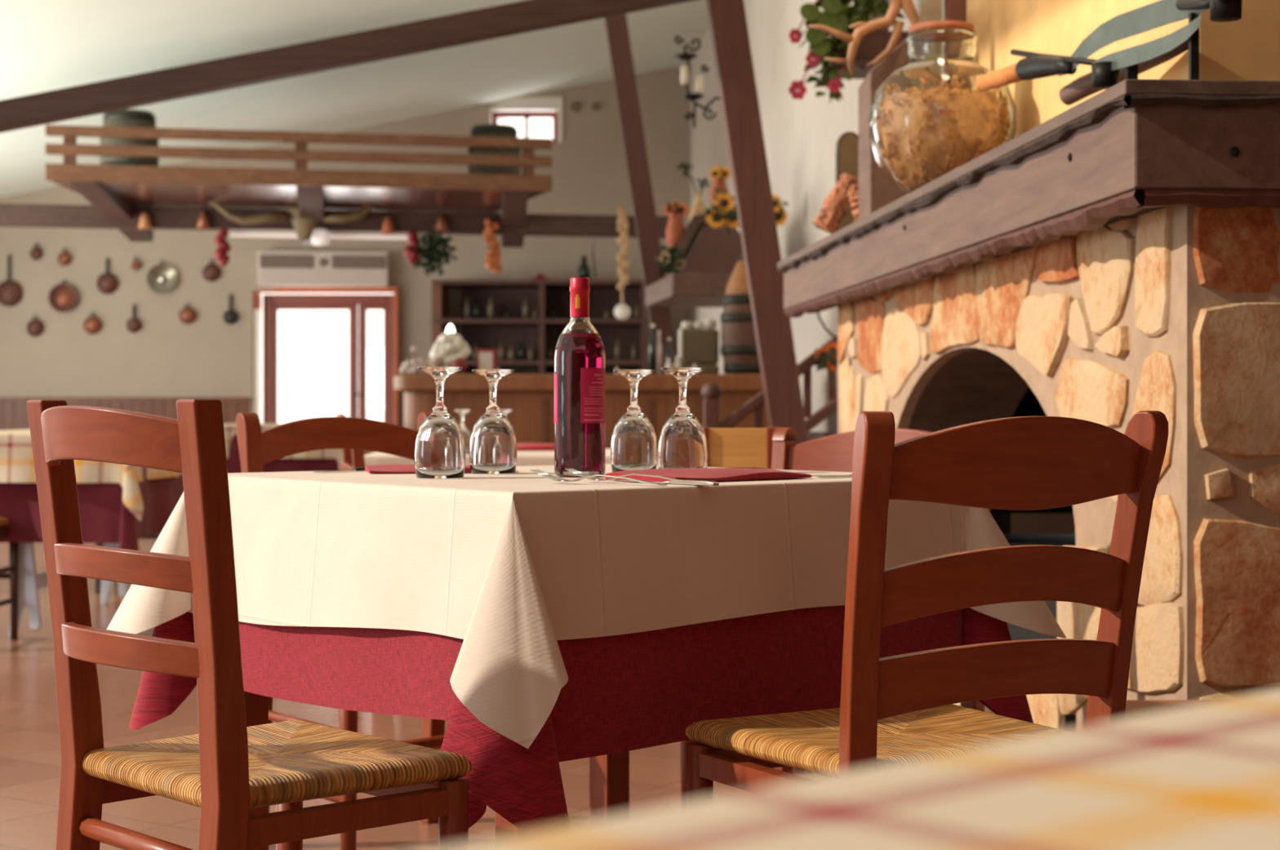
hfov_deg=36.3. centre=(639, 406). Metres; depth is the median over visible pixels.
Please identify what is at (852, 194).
bark slab
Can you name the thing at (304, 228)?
skull
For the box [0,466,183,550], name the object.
tablecloth
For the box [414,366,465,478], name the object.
wine glass
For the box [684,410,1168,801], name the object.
dining chair
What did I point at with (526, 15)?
ceiling beam
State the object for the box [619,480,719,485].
table knife
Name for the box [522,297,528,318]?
bottle
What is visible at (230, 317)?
pan
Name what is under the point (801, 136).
wall
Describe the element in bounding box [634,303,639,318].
bottle
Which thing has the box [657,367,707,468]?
wine glass
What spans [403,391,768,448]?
counter front
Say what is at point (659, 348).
bottle
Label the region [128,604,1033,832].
tablecloth
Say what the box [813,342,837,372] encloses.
flowers
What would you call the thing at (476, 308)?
bottle
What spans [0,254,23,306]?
pan
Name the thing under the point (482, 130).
wooden barrel
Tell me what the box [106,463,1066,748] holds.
tablecloth
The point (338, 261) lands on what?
grille
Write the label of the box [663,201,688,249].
flower vase
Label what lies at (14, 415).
wainscoting
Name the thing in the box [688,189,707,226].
bottle
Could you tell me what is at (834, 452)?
dining chair
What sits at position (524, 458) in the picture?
tablecloth
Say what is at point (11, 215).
cross beam
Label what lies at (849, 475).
table knife
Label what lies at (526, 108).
window
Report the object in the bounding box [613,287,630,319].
bulb
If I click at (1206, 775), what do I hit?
plaid tablecloth
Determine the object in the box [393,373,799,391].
countertop
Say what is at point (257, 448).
dining chair
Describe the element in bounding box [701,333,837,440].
staircase
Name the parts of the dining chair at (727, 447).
leg, leg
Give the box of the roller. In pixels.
[1058,38,1188,105]
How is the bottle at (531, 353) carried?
on the shelf unit at (543, 332)
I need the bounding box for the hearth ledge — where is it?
[1124,699,1217,717]
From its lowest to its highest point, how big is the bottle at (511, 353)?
0.160 m
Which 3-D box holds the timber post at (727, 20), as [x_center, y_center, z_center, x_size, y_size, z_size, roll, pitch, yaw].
[0.551,-0.674,8.780,0.683,3.128,0.193,0,0,-19]
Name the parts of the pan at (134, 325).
handle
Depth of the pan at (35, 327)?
19.16 m
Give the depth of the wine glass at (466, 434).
6.40 m
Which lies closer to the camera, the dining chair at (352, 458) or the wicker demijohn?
the dining chair at (352, 458)
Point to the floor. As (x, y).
(30, 757)
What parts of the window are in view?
frame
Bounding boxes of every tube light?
[229,229,297,238]
[328,231,408,239]
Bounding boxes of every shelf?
[777,79,1279,317]
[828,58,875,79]
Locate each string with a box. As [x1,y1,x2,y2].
[214,228,231,266]
[403,231,419,264]
[483,217,502,273]
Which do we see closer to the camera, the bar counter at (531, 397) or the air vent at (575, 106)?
the bar counter at (531, 397)
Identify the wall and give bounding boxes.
[0,63,690,426]
[690,0,1075,533]
[966,0,1279,137]
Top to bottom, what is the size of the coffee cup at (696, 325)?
0.047 m
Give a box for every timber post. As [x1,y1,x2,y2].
[604,13,676,373]
[706,0,808,444]
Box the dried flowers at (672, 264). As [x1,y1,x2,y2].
[656,241,687,277]
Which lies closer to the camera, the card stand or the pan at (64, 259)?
the card stand
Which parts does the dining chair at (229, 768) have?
leg, seat rail, leg, rush seat, leg, seat rail, seat rail, leg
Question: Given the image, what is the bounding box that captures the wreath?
[413,226,457,276]
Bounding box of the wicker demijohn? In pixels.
[725,253,749,295]
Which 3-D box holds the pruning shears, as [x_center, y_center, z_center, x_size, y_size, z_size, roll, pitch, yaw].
[0.972,-0.715,4.164,0.074,0.257,1.209,0,0,-12]
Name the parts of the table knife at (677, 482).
blade, handle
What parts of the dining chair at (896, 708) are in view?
leg, seat rail, seat rail, leg, rush seat, leg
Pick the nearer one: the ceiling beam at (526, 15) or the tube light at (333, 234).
the ceiling beam at (526, 15)
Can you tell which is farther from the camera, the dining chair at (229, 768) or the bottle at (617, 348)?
the bottle at (617, 348)
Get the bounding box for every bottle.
[464,297,470,318]
[472,344,477,360]
[473,300,479,318]
[487,297,494,318]
[497,342,504,360]
[504,309,509,318]
[507,344,515,360]
[518,342,524,360]
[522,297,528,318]
[528,346,533,360]
[533,309,537,318]
[546,346,553,360]
[548,306,555,318]
[554,277,605,476]
[577,255,590,279]
[604,310,609,318]
[614,338,620,360]
[631,342,636,360]
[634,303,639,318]
[648,324,656,373]
[656,330,662,373]
[665,358,671,373]
[666,337,672,367]
[674,355,680,367]
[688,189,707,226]
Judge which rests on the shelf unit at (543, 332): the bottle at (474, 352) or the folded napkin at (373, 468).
the bottle at (474, 352)
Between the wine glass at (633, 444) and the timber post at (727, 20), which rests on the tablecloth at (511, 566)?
the wine glass at (633, 444)
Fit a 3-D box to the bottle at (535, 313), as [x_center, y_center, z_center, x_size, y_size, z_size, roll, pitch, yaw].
[-1.032,-0.907,19.250,0.051,0.107,0.051,0,0,0]
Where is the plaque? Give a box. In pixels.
[835,131,857,230]
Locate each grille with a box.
[259,254,313,268]
[332,255,386,268]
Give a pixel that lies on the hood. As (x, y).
(712, 254)
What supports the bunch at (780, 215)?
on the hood
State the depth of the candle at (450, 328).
11.48 m
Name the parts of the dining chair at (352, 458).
leg, leg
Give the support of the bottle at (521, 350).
on the shelf unit at (543, 332)
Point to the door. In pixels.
(357, 304)
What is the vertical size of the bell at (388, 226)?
0.166 m
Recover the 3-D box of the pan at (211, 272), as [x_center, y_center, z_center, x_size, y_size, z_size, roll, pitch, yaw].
[-4.259,-1.353,19.386,0.184,0.223,0.060,0,0,-7]
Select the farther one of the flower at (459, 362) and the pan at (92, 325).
the pan at (92, 325)
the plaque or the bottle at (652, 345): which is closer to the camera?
the plaque
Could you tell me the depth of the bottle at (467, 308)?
19.23 m
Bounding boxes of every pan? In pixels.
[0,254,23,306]
[26,315,44,336]
[30,243,43,260]
[48,280,78,312]
[57,248,71,266]
[83,311,102,334]
[96,257,118,293]
[126,304,142,333]
[131,256,141,270]
[146,260,177,293]
[178,302,196,324]
[202,259,221,281]
[222,293,238,324]
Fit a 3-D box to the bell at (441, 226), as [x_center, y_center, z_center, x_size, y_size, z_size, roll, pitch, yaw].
[-1.651,-1.531,16.240,0.110,0.166,0.110,0,0,0]
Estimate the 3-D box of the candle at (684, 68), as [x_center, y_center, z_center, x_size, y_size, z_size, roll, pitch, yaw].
[0.239,-1.785,10.500,0.040,0.100,0.040,0,0,0]
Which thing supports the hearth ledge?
on the floor
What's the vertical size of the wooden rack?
0.592 m
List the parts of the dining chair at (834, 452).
leg, leg, leg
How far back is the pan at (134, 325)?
19.28 m
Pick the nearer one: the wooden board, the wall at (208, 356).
the wooden board
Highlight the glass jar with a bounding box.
[867,20,1017,194]
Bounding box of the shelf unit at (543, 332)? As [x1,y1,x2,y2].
[431,280,645,373]
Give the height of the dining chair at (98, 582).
0.817 m
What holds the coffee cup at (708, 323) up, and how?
on the coffee machine
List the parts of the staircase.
newel post, newel knob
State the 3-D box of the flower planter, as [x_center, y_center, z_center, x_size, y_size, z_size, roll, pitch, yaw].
[0.986,-1.719,8.995,0.625,0.668,0.450,0,0,0]
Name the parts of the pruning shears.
wrapped handle, cross rod, foot rod, stand rod, clamp arm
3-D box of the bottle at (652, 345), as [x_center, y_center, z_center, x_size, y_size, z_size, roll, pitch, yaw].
[0.076,-0.334,11.450,0.044,0.301,0.044,0,0,0]
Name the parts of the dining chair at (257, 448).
leg, leg, leg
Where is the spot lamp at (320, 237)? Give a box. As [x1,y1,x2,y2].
[311,228,329,245]
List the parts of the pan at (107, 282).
handle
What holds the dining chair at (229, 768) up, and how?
on the floor
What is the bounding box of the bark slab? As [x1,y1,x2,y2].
[845,182,857,222]
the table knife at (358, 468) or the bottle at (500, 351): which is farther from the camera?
the bottle at (500, 351)
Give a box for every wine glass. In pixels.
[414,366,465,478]
[453,409,471,453]
[469,368,516,473]
[499,409,512,416]
[610,368,657,471]
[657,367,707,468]
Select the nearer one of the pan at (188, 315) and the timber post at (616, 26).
the timber post at (616, 26)
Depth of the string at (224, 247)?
15.86 m
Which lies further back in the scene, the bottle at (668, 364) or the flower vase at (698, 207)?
the flower vase at (698, 207)
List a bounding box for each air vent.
[570,101,580,111]
[591,102,599,111]
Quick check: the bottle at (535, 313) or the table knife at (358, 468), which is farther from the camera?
the bottle at (535, 313)
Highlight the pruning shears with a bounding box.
[974,0,1242,91]
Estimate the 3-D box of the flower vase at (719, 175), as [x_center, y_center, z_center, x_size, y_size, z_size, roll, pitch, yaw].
[0.518,-1.436,12.771,0.126,0.289,0.128,0,0,-34]
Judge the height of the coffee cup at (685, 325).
0.047 m
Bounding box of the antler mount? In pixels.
[808,0,919,75]
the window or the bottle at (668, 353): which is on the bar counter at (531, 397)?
the bottle at (668, 353)
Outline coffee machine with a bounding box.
[678,328,719,373]
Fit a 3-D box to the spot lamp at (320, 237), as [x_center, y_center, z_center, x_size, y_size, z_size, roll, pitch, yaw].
[-2.625,-1.398,16.027,0.160,0.152,0.164,0,0,0]
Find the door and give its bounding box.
[253,293,393,423]
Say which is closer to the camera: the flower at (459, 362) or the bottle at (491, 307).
the flower at (459, 362)
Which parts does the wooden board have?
grey blade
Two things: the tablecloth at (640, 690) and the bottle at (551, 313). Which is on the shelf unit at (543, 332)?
the bottle at (551, 313)
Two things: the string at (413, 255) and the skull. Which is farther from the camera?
the string at (413, 255)
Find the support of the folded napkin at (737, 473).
on the tablecloth at (511, 566)
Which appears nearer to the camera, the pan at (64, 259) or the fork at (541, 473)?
the fork at (541, 473)
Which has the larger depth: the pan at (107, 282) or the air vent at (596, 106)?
the air vent at (596, 106)
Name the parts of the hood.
board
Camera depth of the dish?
19.25 m
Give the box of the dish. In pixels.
[528,273,551,279]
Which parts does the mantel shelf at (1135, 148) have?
rope moulding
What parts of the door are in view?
handle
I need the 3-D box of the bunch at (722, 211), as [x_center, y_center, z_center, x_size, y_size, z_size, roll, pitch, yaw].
[0.524,-1.208,11.988,0.251,0.285,0.258,0,0,0]
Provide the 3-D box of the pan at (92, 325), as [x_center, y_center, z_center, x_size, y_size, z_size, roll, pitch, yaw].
[-5.402,-0.823,19.248,0.182,0.222,0.060,0,0,-7]
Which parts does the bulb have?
bulb, cord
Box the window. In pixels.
[490,97,562,142]
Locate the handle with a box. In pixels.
[1015,54,1076,80]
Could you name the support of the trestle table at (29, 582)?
on the floor
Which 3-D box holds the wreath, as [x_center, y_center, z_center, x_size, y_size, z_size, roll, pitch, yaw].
[-1.718,-1.289,16.216,0.358,0.419,0.406,0,0,32]
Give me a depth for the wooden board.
5.75 m
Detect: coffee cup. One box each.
[681,321,692,329]
[693,321,703,328]
[702,319,716,328]
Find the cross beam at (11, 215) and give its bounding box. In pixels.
[0,203,669,238]
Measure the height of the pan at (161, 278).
0.334 m
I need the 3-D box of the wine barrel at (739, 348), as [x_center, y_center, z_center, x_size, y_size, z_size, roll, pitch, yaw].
[0.615,-0.419,11.350,0.294,0.471,0.294,0,0,0]
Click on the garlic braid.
(622, 223)
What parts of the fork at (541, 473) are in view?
handle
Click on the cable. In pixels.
(828, 331)
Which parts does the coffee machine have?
trim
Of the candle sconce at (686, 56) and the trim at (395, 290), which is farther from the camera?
the trim at (395, 290)
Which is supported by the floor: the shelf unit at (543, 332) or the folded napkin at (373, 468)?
the shelf unit at (543, 332)
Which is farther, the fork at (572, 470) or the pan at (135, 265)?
the pan at (135, 265)
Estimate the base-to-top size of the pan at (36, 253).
0.168 m
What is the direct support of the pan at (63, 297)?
attached to the wall at (208, 356)
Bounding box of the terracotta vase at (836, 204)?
[811,172,857,233]
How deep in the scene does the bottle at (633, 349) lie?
19.23 m
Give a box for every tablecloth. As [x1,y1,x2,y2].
[0,429,182,520]
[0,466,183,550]
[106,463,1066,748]
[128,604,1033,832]
[223,423,376,470]
[226,433,367,472]
[364,448,657,466]
[435,688,1279,849]
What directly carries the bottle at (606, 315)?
on the shelf unit at (543, 332)
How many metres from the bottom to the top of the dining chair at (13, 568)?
0.817 m
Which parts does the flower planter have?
flower, flower, flower, flower, pot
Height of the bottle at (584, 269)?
0.260 m
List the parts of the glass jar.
cork lid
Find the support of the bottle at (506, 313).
on the shelf unit at (543, 332)
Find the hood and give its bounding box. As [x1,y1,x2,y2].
[644,213,743,306]
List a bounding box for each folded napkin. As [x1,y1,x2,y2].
[364,464,515,473]
[516,442,554,450]
[604,466,811,481]
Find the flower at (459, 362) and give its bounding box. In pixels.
[451,357,467,373]
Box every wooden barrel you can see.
[99,109,159,165]
[467,124,520,174]
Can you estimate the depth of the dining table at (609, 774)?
3.64 m
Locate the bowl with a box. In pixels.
[441,365,464,373]
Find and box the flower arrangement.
[429,331,471,373]
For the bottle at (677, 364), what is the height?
0.107 m
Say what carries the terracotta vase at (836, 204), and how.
on the mantel shelf at (1135, 148)
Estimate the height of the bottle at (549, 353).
0.139 m
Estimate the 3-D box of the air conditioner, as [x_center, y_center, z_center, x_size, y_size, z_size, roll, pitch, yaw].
[-3.152,-1.369,19.435,1.285,0.348,0.245,0,0,-7]
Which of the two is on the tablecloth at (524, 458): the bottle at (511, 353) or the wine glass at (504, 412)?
the wine glass at (504, 412)
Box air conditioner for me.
[257,250,388,286]
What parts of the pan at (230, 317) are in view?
handle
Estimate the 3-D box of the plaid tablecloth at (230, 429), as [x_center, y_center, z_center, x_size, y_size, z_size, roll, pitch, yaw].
[-2.050,0.262,11.200,0.989,0.320,1.349,0,0,0]
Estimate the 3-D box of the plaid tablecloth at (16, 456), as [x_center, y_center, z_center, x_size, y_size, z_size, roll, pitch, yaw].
[-2.330,0.262,8.000,0.989,0.320,1.649,0,0,0]
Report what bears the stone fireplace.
on the floor
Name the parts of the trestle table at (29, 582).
leg, leg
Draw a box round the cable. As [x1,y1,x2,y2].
[817,311,837,339]
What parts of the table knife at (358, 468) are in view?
blade, handle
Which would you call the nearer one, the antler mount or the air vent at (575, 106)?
the antler mount
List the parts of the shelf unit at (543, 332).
panel, panel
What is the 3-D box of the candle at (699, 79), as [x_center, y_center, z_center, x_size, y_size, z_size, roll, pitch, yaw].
[0.318,-1.727,10.500,0.040,0.100,0.040,0,0,0]
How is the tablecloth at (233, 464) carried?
on the trestle table
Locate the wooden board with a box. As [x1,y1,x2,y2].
[918,0,966,22]
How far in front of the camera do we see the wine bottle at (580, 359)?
3.03 m
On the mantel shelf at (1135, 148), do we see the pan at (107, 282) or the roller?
the roller
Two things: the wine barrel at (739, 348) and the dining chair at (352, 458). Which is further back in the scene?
the wine barrel at (739, 348)
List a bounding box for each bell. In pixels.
[138,208,151,229]
[196,208,210,229]
[381,214,394,234]
[435,213,448,233]
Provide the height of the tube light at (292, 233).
0.062 m
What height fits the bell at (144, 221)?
0.166 m
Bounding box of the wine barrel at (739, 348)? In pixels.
[720,293,760,373]
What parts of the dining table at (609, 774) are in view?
leg, leg, leg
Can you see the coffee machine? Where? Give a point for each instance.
(700, 347)
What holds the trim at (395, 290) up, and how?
attached to the wall at (208, 356)
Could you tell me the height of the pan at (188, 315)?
0.212 m
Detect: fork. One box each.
[530,469,666,485]
[564,467,682,480]
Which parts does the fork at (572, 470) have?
handle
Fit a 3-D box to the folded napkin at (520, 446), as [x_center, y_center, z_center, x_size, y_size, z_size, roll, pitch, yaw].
[-0.367,0.142,6.950,0.300,0.026,0.150,0,0,-6]
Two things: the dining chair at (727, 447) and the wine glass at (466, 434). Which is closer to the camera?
the dining chair at (727, 447)
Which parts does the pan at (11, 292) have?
handle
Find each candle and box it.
[445,324,454,365]
[680,64,688,84]
[695,75,702,93]
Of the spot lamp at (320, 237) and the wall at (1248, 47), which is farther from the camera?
the spot lamp at (320, 237)
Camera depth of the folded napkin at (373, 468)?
3.21 m
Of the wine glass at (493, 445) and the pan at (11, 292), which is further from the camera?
the pan at (11, 292)
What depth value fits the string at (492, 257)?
16.28 m
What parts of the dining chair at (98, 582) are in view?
leg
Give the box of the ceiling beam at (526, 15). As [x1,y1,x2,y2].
[0,0,695,133]
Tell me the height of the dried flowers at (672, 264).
0.235 m
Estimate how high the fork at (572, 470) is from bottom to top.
0.018 m
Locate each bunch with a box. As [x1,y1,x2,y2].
[704,187,739,233]
[772,193,789,226]
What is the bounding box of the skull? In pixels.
[208,203,373,240]
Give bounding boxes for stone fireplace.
[837,204,1279,729]
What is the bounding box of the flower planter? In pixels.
[788,0,909,102]
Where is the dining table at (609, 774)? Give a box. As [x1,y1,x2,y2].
[244,690,629,849]
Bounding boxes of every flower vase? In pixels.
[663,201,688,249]
[676,161,710,226]
[709,165,731,204]
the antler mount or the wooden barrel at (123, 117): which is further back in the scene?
the wooden barrel at (123, 117)
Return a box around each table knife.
[314,466,365,471]
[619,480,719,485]
[816,474,852,477]
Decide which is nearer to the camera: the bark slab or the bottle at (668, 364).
the bark slab
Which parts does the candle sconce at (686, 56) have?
drip dish, drip dish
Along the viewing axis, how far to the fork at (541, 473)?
2.75 m
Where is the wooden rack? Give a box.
[44,124,551,247]
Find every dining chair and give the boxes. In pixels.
[0,516,18,639]
[26,399,471,849]
[94,534,159,593]
[235,412,444,849]
[336,413,364,470]
[680,427,990,802]
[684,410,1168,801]
[702,426,778,468]
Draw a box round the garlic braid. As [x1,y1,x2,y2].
[616,205,629,289]
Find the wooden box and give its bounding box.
[857,39,910,219]
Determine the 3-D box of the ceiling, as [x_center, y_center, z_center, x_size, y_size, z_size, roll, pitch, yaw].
[-1.850,-3.082,8.900,10.900,2.483,24.200,0,0,0]
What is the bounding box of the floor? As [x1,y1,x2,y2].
[0,533,822,849]
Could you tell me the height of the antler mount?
0.334 m
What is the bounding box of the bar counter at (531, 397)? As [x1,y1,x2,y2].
[393,373,799,448]
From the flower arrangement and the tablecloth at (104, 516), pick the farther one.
the flower arrangement
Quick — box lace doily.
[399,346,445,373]
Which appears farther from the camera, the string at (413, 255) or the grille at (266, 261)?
the grille at (266, 261)
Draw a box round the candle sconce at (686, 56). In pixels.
[674,35,720,127]
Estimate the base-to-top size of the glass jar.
0.471 m
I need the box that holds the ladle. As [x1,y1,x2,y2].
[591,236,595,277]
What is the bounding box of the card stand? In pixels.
[476,348,497,368]
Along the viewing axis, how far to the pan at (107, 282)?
19.25 m
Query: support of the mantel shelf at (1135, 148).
on the stone fireplace
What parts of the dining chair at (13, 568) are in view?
rush seat, seat rail, leg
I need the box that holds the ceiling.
[0,0,709,197]
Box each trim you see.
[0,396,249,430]
[253,286,399,425]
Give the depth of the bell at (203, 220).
15.83 m
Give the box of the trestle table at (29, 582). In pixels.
[8,542,128,638]

